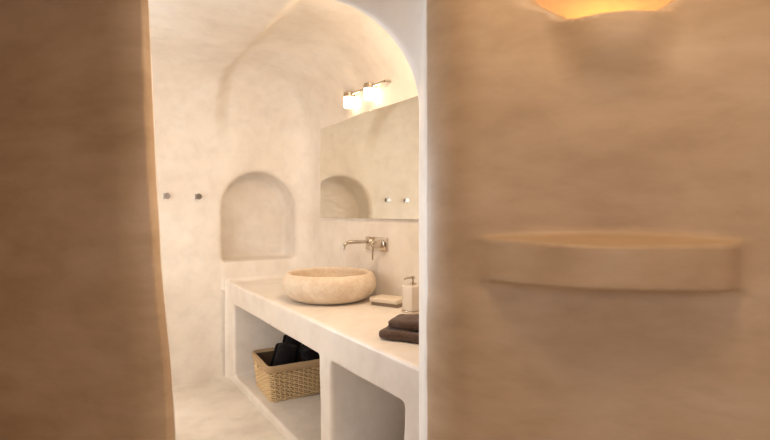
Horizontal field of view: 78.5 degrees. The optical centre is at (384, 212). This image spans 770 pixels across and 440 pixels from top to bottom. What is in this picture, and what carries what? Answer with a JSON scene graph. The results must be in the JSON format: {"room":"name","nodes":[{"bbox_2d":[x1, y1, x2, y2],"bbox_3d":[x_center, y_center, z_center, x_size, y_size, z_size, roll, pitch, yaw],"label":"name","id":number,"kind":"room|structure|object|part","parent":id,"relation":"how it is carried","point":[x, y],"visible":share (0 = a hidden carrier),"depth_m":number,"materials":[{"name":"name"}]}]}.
{"room":"traditional dwelling","nodes":[
{"label":"traditional dwelling","id":0,"kind":"room"},
{"bbox_2d":[154,93,300,385],"bbox_3d":[-2.314,0.228,3.464,3.536,2.421,0.408,0,0,-33],"label":"wall","id":1,"kind":"structure","parent":0,"point":[243,162],"depth_m":3.98,"materials":[{"name":"beige paint"}]},
{"bbox_2d":[163,193,169,198],"bbox_3d":[-1.744,-0.136,3.760,0.050,0.050,0.052,0,0,-33],"label":"robe hook","id":2,"kind":"object","parent":1,"relation":"attached to","point":[165,195],"visible":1,"depth_m":3.74,"materials":[{"name":"silver metal"}]},
{"bbox_2d":[195,193,201,198],"bbox_3d":[-1.543,-0.136,3.892,0.050,0.050,0.052,0,0,-33],"label":"robe hook","id":3,"kind":"object","parent":1,"relation":"attached to","point":[197,196],"visible":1,"depth_m":3.87,"materials":[{"name":"silver metal"}]},
{"bbox_2d":[173,377,285,439],"bbox_3d":[-0.497,1.430,0.392,5.600,0.060,8.600,0,0,-33],"label":"floor","id":4,"kind":"structure","parent":0,"point":[212,409],"depth_m":3.26,"materials":[{"name":"beige concrete"}]},
{"bbox_2d":[225,275,418,439],"bbox_3d":[-0.070,0.990,2.747,0.774,0.856,3.555,0,0,-33],"label":"washstand","id":5,"kind":"object","parent":4,"relation":"on","point":[369,383],"visible":0.59,"depth_m":2.61,"materials":[{"name":"paint"}]},
{"bbox_2d":[252,347,319,401],"bbox_3d":[-0.692,1.211,3.627,0.587,0.264,0.484,0,0,-29],"label":"wicker basket","id":6,"kind":"object","parent":5,"relation":"in","point":[284,382],"visible":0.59,"depth_m":3.41,"materials":[{"name":"beige wicker"}]},
{"bbox_2d":[270,343,296,365],"bbox_3d":[-0.778,1.148,3.548,0.225,0.337,0.155,0,0,-29],"label":"rolled towel","id":7,"kind":"object","parent":6,"relation":"in","point":[284,353],"visible":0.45,"depth_m":3.50,"materials":[{"name":"black fabric"}]},
{"bbox_2d":[282,335,301,362],"bbox_3d":[-0.763,1.139,3.774,0.152,0.342,0.216,0,0,42],"label":"rolled towel","id":8,"kind":"object","parent":6,"relation":"in","point":[286,339],"visible":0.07,"depth_m":3.74,"materials":[{"name":"black fabric"}]},
{"bbox_2d":[299,344,319,360],"bbox_3d":[-0.552,1.144,3.622,0.217,0.310,0.139,0,0,-40],"label":"rolled towel","id":9,"kind":"object","parent":6,"relation":"in","point":[307,354],"visible":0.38,"depth_m":3.55,"materials":[{"name":"black fabric"}]},
{"bbox_2d":[282,267,375,304],"bbox_3d":[-0.379,0.494,3.221,0.640,0.187,0.640,0,0,-33],"label":"vessel basin","id":10,"kind":"object","parent":5,"relation":"on","point":[317,285],"visible":1,"depth_m":2.98,"materials":[{"name":"stone"}]},
{"bbox_2d":[369,294,401,307],"bbox_3d":[0.027,0.564,3.017,0.208,0.049,0.152,0,0,33],"label":"soap dish","id":11,"kind":"object","parent":5,"relation":"on","point":[380,300],"visible":0.76,"depth_m":2.97,"materials":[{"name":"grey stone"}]},
{"bbox_2d":[379,314,418,343],"bbox_3d":[0.155,0.540,2.232,0.329,0.094,0.243,0,0,24],"label":"folded towel","id":12,"kind":"object","parent":5,"relation":"on","point":[405,327],"visible":0.51,"depth_m":2.17,"materials":[{"name":"brown fabric"}]},
{"bbox_2d":[401,276,418,313],"bbox_3d":[0.160,0.480,2.779,0.108,0.216,0.098,0,0,-37],"label":"soap dispenser","id":13,"kind":"object","parent":5,"relation":"on","point":[410,292],"visible":0.86,"depth_m":2.74,"materials":[{"name":"beige ceramic"}]},
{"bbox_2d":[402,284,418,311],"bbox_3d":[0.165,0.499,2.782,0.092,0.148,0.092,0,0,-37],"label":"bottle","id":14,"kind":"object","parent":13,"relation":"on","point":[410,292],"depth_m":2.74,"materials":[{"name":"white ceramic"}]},
{"bbox_2d":[149,0,406,114],"bbox_3d":[-1.267,-0.994,1.926,3.435,0.367,3.516,0,0,-33],"label":"ceiling","id":15,"kind":"structure","parent":0,"point":[273,56],"depth_m":3.20,"materials":[{"name":"beige paint"}]},
{"bbox_2d":[290,62,418,295],"bbox_3d":[0.184,0.250,2.861,0.150,2.359,3.680,0,0,-33],"label":"wall","id":16,"kind":"structure","parent":0,"point":[321,240],"depth_m":3.66,"materials":[{"name":"beige paint"}]},
{"bbox_2d":[341,236,387,259],"bbox_3d":[-0.153,0.248,3.297,0.240,0.152,0.285,0,0,-33],"label":"tap","id":17,"kind":"object","parent":16,"relation":"attached to","point":[372,243],"visible":1,"depth_m":3.30,"materials":[{"name":"silver metal"}]},
{"bbox_3d":[-0.211,0.229,3.373,0.228,0.068,0.024,0,0,-33],"label":"spout","id":18,"kind":"part","parent":17,"relation":"part of","materials":[{"name":"silver metal"}]},
{"bbox_3d":[-0.058,0.216,3.264,0.097,0.066,0.066,0,0,-33],"label":"handle","id":19,"kind":"part","parent":17,"relation":"part of","materials":[{"name":"silver metal"}]},
{"bbox_3d":[-0.060,0.220,3.359,0.016,0.095,0.285,0,0,-33],"label":"wall plate","id":20,"kind":"part","parent":17,"relation":"part of","materials":[{"name":"silver metal"}]},
{"bbox_2d":[343,80,390,108],"bbox_3d":[-0.117,-0.854,3.334,0.140,0.136,0.568,0,0,-33],"label":"vanity light","id":21,"kind":"object","parent":16,"relation":"attached to","point":[369,88],"visible":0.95,"depth_m":3.26,"materials":[{"name":"white glass"}]},
{"bbox_3d":[-0.269,-0.831,3.520,0.080,0.090,0.080,0,0,-33],"label":"lamp shade","id":22,"kind":"part","parent":21,"relation":"part of","materials":[{"name":"white glass"}]},
{"bbox_3d":[-0.107,-0.831,3.274,0.080,0.090,0.080,0,0,-33],"label":"lamp shade","id":23,"kind":"part","parent":21,"relation":"part of","materials":[{"name":"white glass"}]},
{"bbox_2d":[321,96,418,218],"bbox_3d":[-0.082,-0.357,3.395,0.018,0.795,1.725,0,0,-33],"label":"wall mirror","id":24,"kind":"object","parent":16,"relation":"attached to","point":[370,159],"visible":0.59,"depth_m":3.38,"materials":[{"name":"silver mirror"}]},
{"bbox_2d":[0,0,769,439],"bbox_3d":[-0.067,0.024,1.716,4.100,2.812,0.348,0,0,14],"label":"wall","id":25,"kind":"structure","parent":0,"point":[515,139],"depth_m":1.46,"materials":[{"name":"paint"}]},
{"bbox_2d":[483,233,745,291],"bbox_3d":[0.628,0.137,1.313,0.702,0.157,0.116,0,0,14],"label":"wall shelf","id":26,"kind":"object","parent":25,"relation":"attached to","point":[587,261],"visible":1,"depth_m":1.27,"materials":[{"name":"paint"}]},
{"bbox_2d":[563,10,667,79],"bbox_3d":[0.667,-0.479,1.378,0.278,0.189,0.124,0,0,14],"label":"wall sconce","id":27,"kind":"object","parent":25,"relation":"attached to","point":[615,45],"visible":1,"depth_m":1.33,"materials":[{"name":"paint"}]}
]}

